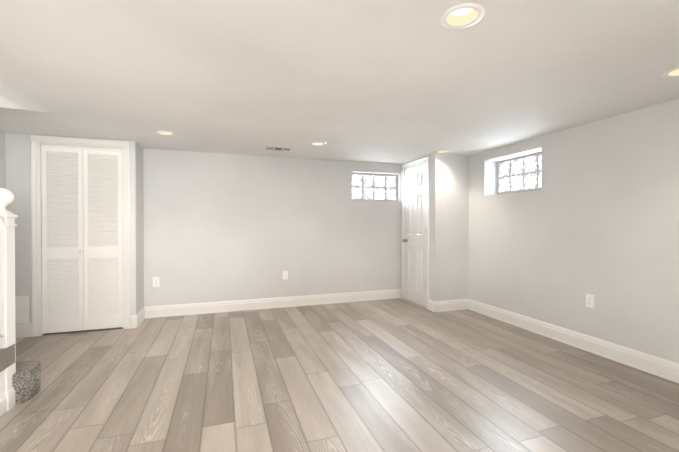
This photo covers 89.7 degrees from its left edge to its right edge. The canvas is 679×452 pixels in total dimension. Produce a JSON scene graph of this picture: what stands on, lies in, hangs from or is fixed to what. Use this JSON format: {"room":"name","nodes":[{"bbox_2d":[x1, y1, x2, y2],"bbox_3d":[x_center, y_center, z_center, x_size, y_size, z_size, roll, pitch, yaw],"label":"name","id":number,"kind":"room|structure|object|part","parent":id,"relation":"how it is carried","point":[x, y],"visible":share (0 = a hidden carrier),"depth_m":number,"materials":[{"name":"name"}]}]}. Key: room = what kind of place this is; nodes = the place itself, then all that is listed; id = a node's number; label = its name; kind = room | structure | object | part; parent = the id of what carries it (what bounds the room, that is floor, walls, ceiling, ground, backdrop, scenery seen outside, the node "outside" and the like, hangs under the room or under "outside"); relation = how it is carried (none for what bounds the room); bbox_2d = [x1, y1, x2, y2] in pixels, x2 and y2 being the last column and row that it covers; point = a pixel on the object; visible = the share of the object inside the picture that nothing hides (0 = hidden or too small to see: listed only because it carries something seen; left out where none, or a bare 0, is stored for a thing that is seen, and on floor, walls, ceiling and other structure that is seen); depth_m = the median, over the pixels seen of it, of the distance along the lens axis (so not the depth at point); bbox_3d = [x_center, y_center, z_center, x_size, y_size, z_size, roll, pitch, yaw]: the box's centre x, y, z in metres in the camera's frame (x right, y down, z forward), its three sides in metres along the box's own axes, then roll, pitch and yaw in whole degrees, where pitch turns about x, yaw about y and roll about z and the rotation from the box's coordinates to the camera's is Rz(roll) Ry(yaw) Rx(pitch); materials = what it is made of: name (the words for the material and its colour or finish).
{"room":"finished basement","nodes":[
{"label":"finished basement","id":0,"kind":"room"},
{"bbox_2d":[0,131,7,210],"bbox_3d":[-2.625,0.129,0.798,0.200,2.130,7.100,0,0,-19],"label":"wall","id":1,"kind":"structure","parent":0,"point":[3,136],"depth_m":3.50,"materials":[{"name":"grey paint"}]},
{"bbox_2d":[0,79,51,112],"bbox_3d":[-1.941,-0.833,0.273,0.763,0.200,5.280,0,0,-19],"label":"ceiling","id":2,"kind":"structure","parent":0,"point":[12,98],"depth_m":2.38,"materials":[{"name":"paint"}]},
{"bbox_2d":[8,133,139,326],"bbox_3d":[-2.897,0.107,3.762,1.166,2.130,0.100,0,0,-19],"label":"wall","id":3,"kind":"structure","parent":0,"point":[19,158],"depth_m":3.58,"materials":[{"name":"grey paint"}]},
{"bbox_2d":[131,307,146,327],"bbox_3d":[-2.381,1.098,4.081,0.022,0.145,0.391,0,0,-19],"label":"baseboard","id":4,"kind":"structure","parent":3,"relation":"attached to","point":[136,320],"depth_m":3.99,"materials":[{"name":"white wood"}]},
{"bbox_2d":[140,147,399,309],"bbox_3d":[-0.574,0.098,5.072,4.274,2.130,0.320,0,0,-19],"label":"wall","id":5,"kind":"structure","parent":0,"point":[215,227],"depth_m":4.73,"materials":[{"name":"grey paint"}]},
{"bbox_2d":[152,277,158,286],"bbox_3d":[-2.329,0.720,4.330,0.078,0.124,0.007,0,0,-19],"label":"electrical outlet","id":6,"kind":"object","parent":5,"relation":"attached to","point":[155,280],"visible":1,"depth_m":4.33,"materials":[{"name":"white plastic"}]},
{"bbox_2d":[147,289,401,317],"bbox_3d":[-0.732,1.092,4.869,3.642,0.145,0.016,0,0,-19],"label":"baseboard","id":7,"kind":"structure","parent":5,"relation":"attached to","point":[293,301],"depth_m":4.77,"materials":[{"name":"white wood"}]},
{"bbox_2d":[282,271,287,279],"bbox_3d":[-0.773,0.713,4.857,0.078,0.124,0.007,0,0,-19],"label":"electrical outlet","id":8,"kind":"object","parent":5,"relation":"attached to","point":[284,275],"visible":1,"depth_m":4.85,"materials":[{"name":"white plastic"}]},
{"bbox_2d":[352,173,396,200],"bbox_3d":[0.535,-0.600,5.446,0.828,0.438,0.074,0,0,-19],"label":"mortar","id":9,"kind":"object","parent":5,"relation":"attached to","point":[362,174],"visible":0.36,"depth_m":5.42,"materials":[{"name":"grey concrete"}]},
{"bbox_2d":[352,174,395,199],"bbox_3d":[0.546,-0.599,5.413,0.783,0.385,0.023,0,0,-19],"label":"blocks","id":10,"kind":"object","parent":9,"relation":"attached to","point":[373,193],"visible":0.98,"depth_m":5.41,"materials":[{"name":"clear glass"}]},
{"bbox_2d":[0,298,678,451],"bbox_3d":[0.084,1.237,1.723,5.919,0.100,7.100,0,0,-19],"label":"floor","id":11,"kind":"structure","parent":0,"point":[396,375],"depth_m":2.46,"materials":[{"name":"brown wood"}]},
{"bbox_2d":[0,188,40,416],"bbox_3d":[-2.387,0.316,1.798,0.883,1.740,1.180,0,0,-19],"label":"stairs","id":12,"kind":"structure","parent":11,"relation":"on","point":[20,382],"depth_m":2.21,"materials":[{"name":"white wood"}]},
{"bbox_3d":[-2.064,-0.260,1.867,0.096,0.589,0.670,0,0,-19],"label":"handrail","id":13,"kind":"part","parent":12,"relation":"part of","materials":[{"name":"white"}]},
{"bbox_3d":[-2.189,0.543,2.210,0.128,1.280,0.128,0,0,-19],"label":"newel post","id":14,"kind":"part","parent":12,"relation":"part of","materials":[{"name":"white wood"}]},
{"bbox_2d":[0,0,678,164],"bbox_3d":[0.084,-1.023,1.707,5.919,0.160,7.100,0,0,-19],"label":"ceiling","id":15,"kind":"structure","parent":0,"point":[401,82],"depth_m":2.10,"materials":[{"name":"paint"}]},
{"bbox_2d":[155,130,174,135],"bbox_3d":[-1.800,-0.971,3.530,0.188,0.042,0.188,0,0,-19],"label":"recessed light","id":16,"kind":"object","parent":15,"relation":"in","point":[162,132],"visible":0.56,"depth_m":3.56,"materials":[{"name":"white"}]},
{"bbox_2d":[264,146,292,150],"bbox_3d":[-0.763,-0.956,4.257,0.330,0.010,0.200,0,0,-19],"label":"ceiling vent","id":17,"kind":"object","parent":15,"relation":"in","point":[276,148],"visible":1,"depth_m":4.23,"materials":[{"name":"silver metal"}]},
{"bbox_2d":[310,142,325,145],"bbox_3d":[-0.253,-0.974,4.011,0.188,0.042,0.188,0,0,-19],"label":"recessed light","id":18,"kind":"object","parent":15,"relation":"in","point":[317,143],"visible":0.73,"depth_m":4.05,"materials":[{"name":"white"}]},
{"bbox_2d":[435,150,449,152],"bbox_3d":[1.342,-0.978,4.446,0.188,0.042,0.188,0,0,-19],"label":"recessed light","id":19,"kind":"object","parent":15,"relation":"in","point":[442,151],"visible":0.56,"depth_m":4.48,"materials":[{"name":"white"}]},
{"bbox_2d":[440,3,484,28],"bbox_3d":[0.553,-0.957,1.539,0.188,0.042,0.188,0,0,-19],"label":"recessed light","id":20,"kind":"object","parent":15,"relation":"in","point":[465,15],"visible":0.94,"depth_m":1.56,"materials":[{"name":"white"}]},
{"bbox_3d":[0.553,-0.973,1.539,0.108,0.009,0.108,0,0,-19],"label":"bulb","id":21,"kind":"part","parent":20,"relation":"part of","materials":[{"name":"white glass"}]},
{"bbox_2d":[662,67,678,77],"bbox_3d":[2.100,-0.961,2.084,0.188,0.042,0.188,0,0,-19],"label":"recessed light","id":22,"kind":"object","parent":15,"relation":"in","point":[673,72],"visible":0.92,"depth_m":2.14,"materials":[{"name":"white"}]},
{"bbox_2d":[400,153,443,300],"bbox_3d":[1.188,0.098,5.025,0.100,2.130,0.901,0,0,-19],"label":"wall","id":23,"kind":"structure","parent":0,"point":[436,161],"depth_m":4.61,"materials":[{"name":"grey paint"}]},
{"bbox_2d":[440,154,467,300],"bbox_3d":[1.571,0.100,4.743,0.420,2.130,0.121,0,0,-19],"label":"wall","id":24,"kind":"structure","parent":0,"point":[454,249],"depth_m":4.68,"materials":[{"name":"grey paint"}]},
{"bbox_2d":[431,299,466,311],"bbox_3d":[1.525,1.093,4.672,0.538,0.145,0.037,0,0,-19],"label":"baseboard","id":25,"kind":"structure","parent":24,"relation":"attached to","point":[458,304],"depth_m":4.65,"materials":[{"name":"white wood"}]},
{"bbox_2d":[468,99,678,362],"bbox_3d":[2.716,0.116,2.607,0.360,2.130,7.100,0,0,-19],"label":"wall","id":26,"kind":"structure","parent":0,"point":[597,215],"depth_m":3.16,"materials":[{"name":"grey paint"}]},
{"bbox_2d":[497,152,541,194],"bbox_3d":[2.261,-0.610,4.142,0.074,0.458,0.848,0,0,-19],"label":"mortar","id":27,"kind":"object","parent":26,"relation":"attached to","point":[523,190],"visible":0.29,"depth_m":4.20,"materials":[{"name":"grey concrete"}]},
{"bbox_2d":[499,154,541,191],"bbox_3d":[2.228,-0.623,4.131,0.023,0.385,0.783,0,0,-19],"label":"blocks","id":28,"kind":"object","parent":27,"relation":"attached to","point":[530,165],"visible":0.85,"depth_m":4.16,"materials":[{"name":"clear glass"}]},
{"bbox_2d":[467,298,678,382],"bbox_3d":[2.701,1.112,2.071,0.016,0.145,5.679,0,0,-19],"label":"baseboard","id":29,"kind":"structure","parent":26,"relation":"attached to","point":[656,366],"depth_m":3.18,"materials":[{"name":"white wood"}]},
{"bbox_2d":[586,294,593,308],"bbox_3d":[2.330,0.706,3.179,0.007,0.124,0.078,0,0,-19],"label":"electrical outlet","id":30,"kind":"object","parent":26,"relation":"attached to","point":[589,301],"visible":1,"depth_m":3.17,"materials":[{"name":"white plastic"}]},
{"bbox_3d":[-0.906,0.102,4.481,5.418,2.130,1.016,0,0,-19],"label":"wall","id":31,"kind":"structure","parent":0,"visible":0},
{"bbox_2d":[15,296,29,323],"bbox_3d":[-3.318,0.880,3.568,0.124,0.283,0.007,0,0,-19],"label":"access panel","id":32,"kind":"object","parent":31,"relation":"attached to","point":[22,309],"visible":0.79,"depth_m":3.57,"materials":[{"name":"white plastic"}]},
{"bbox_2d":[30,135,129,336],"bbox_3d":[-2.825,0.110,3.777,0.906,2.124,0.118,0,0,-19],"label":"trim","id":33,"kind":"structure","parent":31,"relation":"attached to","point":[37,142],"depth_m":3.63,"materials":[{"name":"white wood"}]},
{"bbox_2d":[41,145,122,333],"bbox_3d":[-2.815,0.148,3.748,0.744,2.019,0.064,0,0,-19],"label":"bifold door","id":34,"kind":"structure","parent":31,"relation":"in","point":[81,192],"depth_m":3.75,"materials":[{"name":"white wood"}]},
{"bbox_2d":[402,156,428,308],"bbox_3d":[1.159,0.100,5.084,0.118,2.126,0.742,0,0,-19],"label":"door frame","id":35,"kind":"structure","parent":31,"relation":"attached to","point":[417,161],"depth_m":4.88,"materials":[{"name":"white wood"}]},
{"bbox_2d":[405,162,425,306],"bbox_3d":[1.139,0.131,5.077,0.035,2.048,0.603,0,0,-19],"label":"door","id":36,"kind":"structure","parent":31,"relation":"in","point":[415,233],"depth_m":5.06,"materials":[{"name":"white wood"}]}
]}

